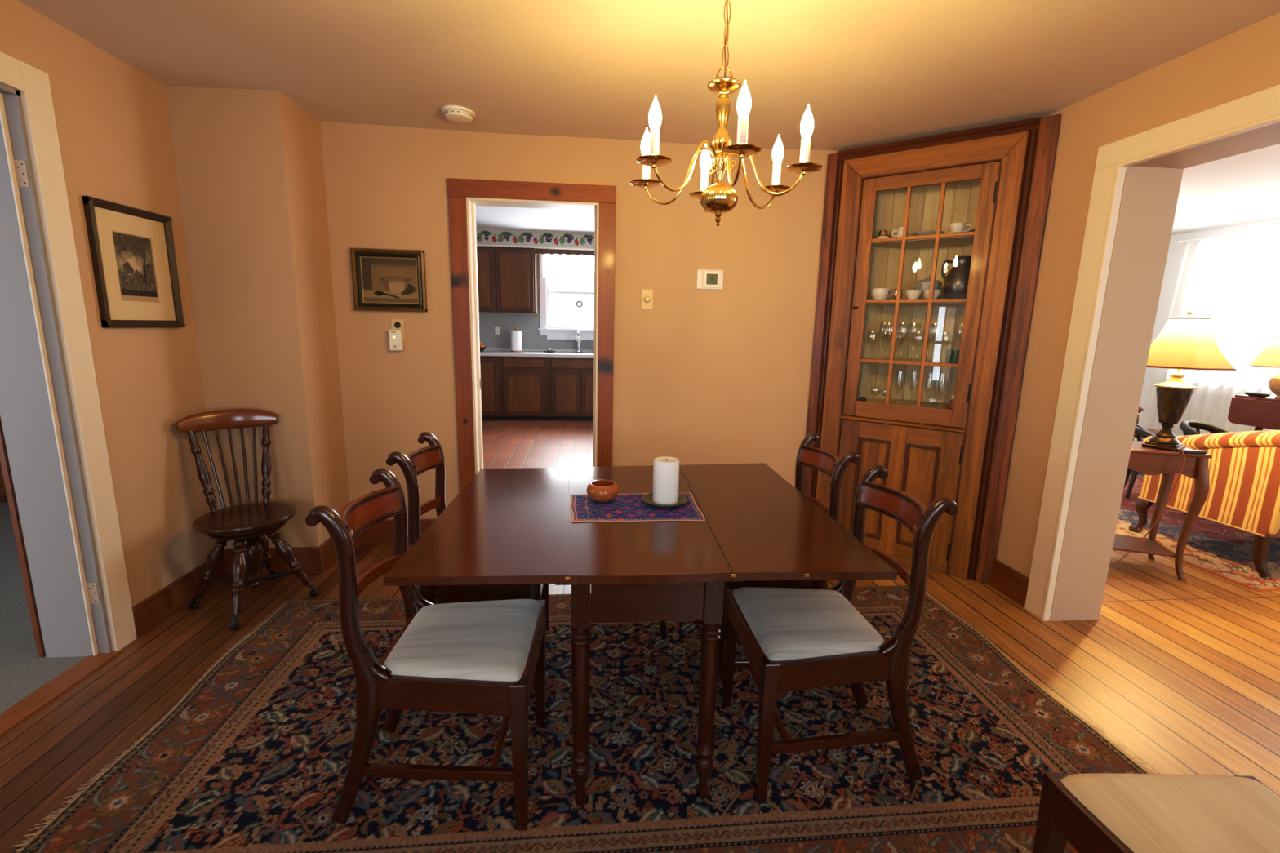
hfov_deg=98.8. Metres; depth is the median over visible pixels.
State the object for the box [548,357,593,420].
base cabinet
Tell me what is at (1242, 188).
ceiling
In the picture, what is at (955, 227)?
teacup
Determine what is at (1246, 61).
wall
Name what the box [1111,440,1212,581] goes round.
side table
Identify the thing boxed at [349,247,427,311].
framed painting
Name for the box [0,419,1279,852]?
floor
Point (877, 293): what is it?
cup
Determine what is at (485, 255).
upper cabinet
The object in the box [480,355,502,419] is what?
base cabinet
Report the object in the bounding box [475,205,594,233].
ceiling
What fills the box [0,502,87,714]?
floor
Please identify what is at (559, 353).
basin
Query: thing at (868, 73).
ceiling
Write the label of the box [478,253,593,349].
wall
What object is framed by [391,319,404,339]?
outlet plate
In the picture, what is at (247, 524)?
swivel chair
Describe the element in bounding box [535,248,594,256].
window valance
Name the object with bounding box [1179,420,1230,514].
chair
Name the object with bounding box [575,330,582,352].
kitchen faucet
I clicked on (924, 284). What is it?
tureen
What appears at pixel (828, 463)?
dining chair
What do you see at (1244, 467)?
striped sofa
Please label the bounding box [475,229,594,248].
trim
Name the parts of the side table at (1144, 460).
leg, leg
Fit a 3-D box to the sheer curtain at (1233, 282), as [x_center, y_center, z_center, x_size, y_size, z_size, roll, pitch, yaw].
[5.456,-0.650,4.998,0.077,2.152,1.580,0,10,-5]
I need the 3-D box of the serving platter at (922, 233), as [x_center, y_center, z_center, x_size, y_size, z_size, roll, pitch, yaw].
[1.579,-1.045,3.009,0.160,0.030,0.160,9,13,36]
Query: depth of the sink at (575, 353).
7.74 m
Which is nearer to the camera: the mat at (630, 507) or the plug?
the mat at (630, 507)
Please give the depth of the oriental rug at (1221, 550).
3.58 m
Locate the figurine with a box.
[945,394,954,409]
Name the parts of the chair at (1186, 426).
rail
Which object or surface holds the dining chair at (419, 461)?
on the oriental rug at (255, 758)
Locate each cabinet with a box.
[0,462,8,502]
[476,245,497,312]
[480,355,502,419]
[494,246,537,313]
[500,356,549,420]
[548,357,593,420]
[804,114,1061,585]
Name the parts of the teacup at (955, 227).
handle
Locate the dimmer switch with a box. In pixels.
[640,288,653,309]
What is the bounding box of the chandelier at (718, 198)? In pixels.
[630,0,822,226]
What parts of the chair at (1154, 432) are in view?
rail, seat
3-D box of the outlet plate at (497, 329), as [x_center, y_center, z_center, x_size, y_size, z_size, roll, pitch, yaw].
[-2.031,-1.368,7.825,0.072,0.116,0.008,0,10,-5]
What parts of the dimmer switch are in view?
knob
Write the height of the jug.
0.222 m
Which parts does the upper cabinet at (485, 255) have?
panel, panel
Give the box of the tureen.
[915,275,942,298]
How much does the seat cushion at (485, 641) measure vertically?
0.065 m
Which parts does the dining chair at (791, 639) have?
leg, seat rail, leg, seat rail, leg, seat rail, bead moulding, bead moulding, rail, bead moulding, bead moulding, crest rail, leg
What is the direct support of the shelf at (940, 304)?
attached to the tall cabinet at (1009, 166)
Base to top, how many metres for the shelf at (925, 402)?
0.018 m
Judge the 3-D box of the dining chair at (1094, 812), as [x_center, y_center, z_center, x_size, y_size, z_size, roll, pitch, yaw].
[1.043,0.750,0.867,0.432,0.876,0.521,1,10,0]
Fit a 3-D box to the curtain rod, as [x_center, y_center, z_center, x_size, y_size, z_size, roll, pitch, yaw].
[5.561,-1.559,3.932,0.040,0.039,3.227,0,10,-5]
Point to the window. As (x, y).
(558, 332)
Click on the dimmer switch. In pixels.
(646, 295)
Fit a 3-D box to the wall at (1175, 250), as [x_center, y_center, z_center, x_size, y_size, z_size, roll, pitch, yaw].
[5.796,-0.324,3.242,0.150,2.360,9.000,0,10,-5]
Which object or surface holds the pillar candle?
on the dish at (647, 498)
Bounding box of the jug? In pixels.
[941,256,971,298]
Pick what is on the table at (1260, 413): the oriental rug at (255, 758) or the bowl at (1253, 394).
the bowl at (1253, 394)
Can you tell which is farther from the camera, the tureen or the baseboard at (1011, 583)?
the tureen
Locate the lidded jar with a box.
[875,230,888,238]
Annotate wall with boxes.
[0,0,217,607]
[166,85,349,548]
[320,121,941,519]
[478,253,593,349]
[928,12,1279,577]
[1133,218,1279,440]
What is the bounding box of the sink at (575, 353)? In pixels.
[555,351,593,354]
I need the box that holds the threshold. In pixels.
[0,650,121,737]
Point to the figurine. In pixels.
(949, 404)
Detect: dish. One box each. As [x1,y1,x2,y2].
[543,347,555,352]
[641,492,687,507]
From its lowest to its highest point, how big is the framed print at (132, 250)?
0.482 m
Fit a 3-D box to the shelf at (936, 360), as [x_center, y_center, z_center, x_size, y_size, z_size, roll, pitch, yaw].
[1.602,-0.376,3.190,0.832,0.018,0.352,9,13,36]
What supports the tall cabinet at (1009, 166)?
on the floor at (1184, 676)
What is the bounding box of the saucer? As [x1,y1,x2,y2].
[944,231,964,233]
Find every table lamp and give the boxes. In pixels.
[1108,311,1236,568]
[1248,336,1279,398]
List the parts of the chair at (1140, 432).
leg, leg, rail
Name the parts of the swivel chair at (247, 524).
post, leg, crest rail, leg, seat, post, post, leg, leg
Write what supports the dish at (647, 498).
on the mat at (630, 507)
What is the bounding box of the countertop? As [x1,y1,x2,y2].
[480,347,593,357]
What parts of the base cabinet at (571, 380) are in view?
door, panel, drawer, door, panel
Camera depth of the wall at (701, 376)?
3.17 m
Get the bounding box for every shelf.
[857,399,946,408]
[862,358,950,367]
[866,302,965,306]
[871,235,973,248]
[1111,534,1175,557]
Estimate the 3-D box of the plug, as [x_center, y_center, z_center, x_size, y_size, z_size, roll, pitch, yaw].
[-1.371,-0.485,3.084,0.067,0.116,0.036,0,10,-5]
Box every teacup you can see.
[905,289,921,299]
[923,289,941,298]
[948,222,971,231]
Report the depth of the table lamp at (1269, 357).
4.08 m
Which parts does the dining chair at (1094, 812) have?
leg, seat rail, leg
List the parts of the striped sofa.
arm panel, leg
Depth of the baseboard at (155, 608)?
2.45 m
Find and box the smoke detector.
[441,105,475,123]
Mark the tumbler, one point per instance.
(952, 356)
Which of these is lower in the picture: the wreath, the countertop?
the countertop
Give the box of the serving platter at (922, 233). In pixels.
[911,231,944,235]
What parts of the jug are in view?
handle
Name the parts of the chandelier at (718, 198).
bulb, bulb, arm, arm, bulb, arm, stem, dish, cord, arm, bulb, arm, arm, bulb, bulb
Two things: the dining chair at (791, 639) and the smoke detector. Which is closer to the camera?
the dining chair at (791, 639)
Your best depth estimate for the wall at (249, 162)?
2.65 m
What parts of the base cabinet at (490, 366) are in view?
panel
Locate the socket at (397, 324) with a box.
[394,321,400,328]
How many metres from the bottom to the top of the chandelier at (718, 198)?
0.755 m
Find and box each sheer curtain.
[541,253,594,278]
[1136,229,1279,440]
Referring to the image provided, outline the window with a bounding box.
[537,253,594,340]
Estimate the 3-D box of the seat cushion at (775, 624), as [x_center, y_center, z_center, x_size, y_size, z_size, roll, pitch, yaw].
[0.510,0.594,1.688,0.372,0.065,0.405,0,10,-5]
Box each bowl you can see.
[586,480,619,502]
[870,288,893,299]
[1244,391,1271,397]
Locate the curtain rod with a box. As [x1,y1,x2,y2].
[1177,226,1279,244]
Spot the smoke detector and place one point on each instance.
(455, 113)
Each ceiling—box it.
[17,0,1279,151]
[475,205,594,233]
[1171,143,1279,235]
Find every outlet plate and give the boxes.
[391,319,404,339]
[494,326,500,334]
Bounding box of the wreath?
[576,300,582,307]
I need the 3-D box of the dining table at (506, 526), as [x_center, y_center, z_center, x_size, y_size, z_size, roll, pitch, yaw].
[-0.028,0.613,1.905,1.248,0.726,1.108,0,10,-5]
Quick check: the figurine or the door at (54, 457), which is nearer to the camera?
the door at (54, 457)
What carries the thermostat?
attached to the wall at (701, 376)
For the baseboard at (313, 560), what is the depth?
2.88 m
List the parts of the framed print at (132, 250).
frame, frame, frame, frame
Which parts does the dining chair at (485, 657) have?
leg, crest rail, bead moulding, bead moulding, bead moulding, rail, bead moulding, seat rail, leg, seat rail, leg, seat rail, leg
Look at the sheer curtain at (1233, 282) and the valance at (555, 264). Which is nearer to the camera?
the sheer curtain at (1233, 282)
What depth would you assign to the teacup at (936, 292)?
2.96 m
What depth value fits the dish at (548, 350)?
7.72 m
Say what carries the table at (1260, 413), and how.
on the oriental rug at (1221, 550)
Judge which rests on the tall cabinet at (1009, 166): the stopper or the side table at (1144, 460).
the stopper
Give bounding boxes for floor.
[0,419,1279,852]
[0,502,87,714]
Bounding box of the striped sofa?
[1128,430,1279,577]
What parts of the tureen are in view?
lid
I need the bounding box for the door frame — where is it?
[447,177,616,492]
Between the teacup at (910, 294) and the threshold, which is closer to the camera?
the threshold
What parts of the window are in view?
sash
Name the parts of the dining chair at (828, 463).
leg, seat rail, leg, bead moulding, bead moulding, rail, bead moulding, bead moulding, crest rail, leg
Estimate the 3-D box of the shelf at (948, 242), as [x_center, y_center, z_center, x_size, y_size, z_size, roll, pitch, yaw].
[1.617,-1.030,3.070,0.832,0.018,0.352,9,13,36]
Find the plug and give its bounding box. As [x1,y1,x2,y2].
[388,329,403,351]
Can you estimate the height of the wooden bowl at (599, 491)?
0.058 m
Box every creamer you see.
[886,288,902,299]
[891,226,907,236]
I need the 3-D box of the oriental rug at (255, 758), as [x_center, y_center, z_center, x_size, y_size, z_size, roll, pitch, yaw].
[-0.030,0.974,1.969,3.204,0.006,1.581,0,10,-5]
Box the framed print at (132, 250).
[81,195,185,328]
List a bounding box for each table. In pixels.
[382,462,897,807]
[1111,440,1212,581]
[1227,394,1279,431]
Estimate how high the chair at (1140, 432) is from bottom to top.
0.628 m
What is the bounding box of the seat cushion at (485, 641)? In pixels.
[382,599,539,681]
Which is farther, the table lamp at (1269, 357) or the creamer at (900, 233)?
the table lamp at (1269, 357)
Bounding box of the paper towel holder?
[511,327,522,352]
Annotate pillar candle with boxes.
[652,456,679,505]
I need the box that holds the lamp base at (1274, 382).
[1268,373,1279,398]
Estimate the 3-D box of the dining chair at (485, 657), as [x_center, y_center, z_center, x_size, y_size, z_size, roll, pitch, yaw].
[-0.553,0.590,1.551,0.521,0.876,0.432,1,10,-3]
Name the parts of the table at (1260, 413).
leg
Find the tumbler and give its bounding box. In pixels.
[945,348,959,364]
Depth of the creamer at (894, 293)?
3.06 m
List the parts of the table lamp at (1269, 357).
shade trim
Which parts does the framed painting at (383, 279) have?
frame, moulding, frame, moulding, painted panel, moulding, frame, moulding, frame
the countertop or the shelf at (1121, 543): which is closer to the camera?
the shelf at (1121, 543)
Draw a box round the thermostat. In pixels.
[696,269,723,289]
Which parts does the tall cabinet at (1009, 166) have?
cove moulding, trim, door rail, panel moulding, door panel, door rail, door, ledge moulding, door rail, door rail, panel moulding, door panel, glazed door, door rail, door rail, trim, cornice, trim, cove moulding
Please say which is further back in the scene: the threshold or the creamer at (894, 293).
the creamer at (894, 293)
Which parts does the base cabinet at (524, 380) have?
door, panel, drawer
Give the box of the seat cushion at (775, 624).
[733,586,884,661]
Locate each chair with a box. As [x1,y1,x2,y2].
[174,408,318,630]
[305,467,546,831]
[386,431,548,687]
[694,432,861,678]
[721,464,958,800]
[1032,772,1279,852]
[1123,423,1155,498]
[1133,406,1176,438]
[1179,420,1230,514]
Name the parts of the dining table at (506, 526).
leg, leg, leg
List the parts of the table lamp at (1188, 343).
lamp cord, shade trim, shade trim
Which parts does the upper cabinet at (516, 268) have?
panel, panel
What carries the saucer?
on the tall cabinet at (1009, 166)
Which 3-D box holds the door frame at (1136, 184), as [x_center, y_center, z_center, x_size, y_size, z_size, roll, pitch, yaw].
[2.131,0.035,1.557,0.286,2.100,1.945,0,10,-5]
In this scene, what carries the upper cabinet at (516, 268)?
attached to the wall at (528, 323)
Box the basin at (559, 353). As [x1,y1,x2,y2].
[559,352,593,353]
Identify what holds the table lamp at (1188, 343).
on the side table at (1144, 460)
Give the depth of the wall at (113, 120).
2.27 m
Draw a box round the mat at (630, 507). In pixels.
[569,492,706,522]
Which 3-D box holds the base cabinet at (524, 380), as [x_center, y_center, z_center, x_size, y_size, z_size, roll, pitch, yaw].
[-1.595,-0.555,7.719,0.635,0.878,0.570,0,10,-5]
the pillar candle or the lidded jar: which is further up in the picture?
the lidded jar
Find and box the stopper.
[859,396,866,400]
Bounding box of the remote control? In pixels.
[1178,448,1207,453]
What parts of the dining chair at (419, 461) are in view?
leg, crest rail, bead moulding, bead moulding, bead moulding, bead moulding, rail, leg, seat rail, leg, leg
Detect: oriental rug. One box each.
[10,586,1155,852]
[1115,470,1279,591]
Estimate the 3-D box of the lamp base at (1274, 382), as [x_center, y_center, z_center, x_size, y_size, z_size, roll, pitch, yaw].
[4.837,-0.342,4.088,0.200,0.270,0.200,0,10,-5]
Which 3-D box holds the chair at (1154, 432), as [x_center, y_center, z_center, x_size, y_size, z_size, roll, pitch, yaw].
[4.860,0.112,5.337,0.503,0.693,0.603,11,14,43]
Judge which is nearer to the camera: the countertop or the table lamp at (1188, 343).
the table lamp at (1188, 343)
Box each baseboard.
[132,552,226,637]
[224,518,435,575]
[989,559,1029,607]
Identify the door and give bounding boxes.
[0,51,137,657]
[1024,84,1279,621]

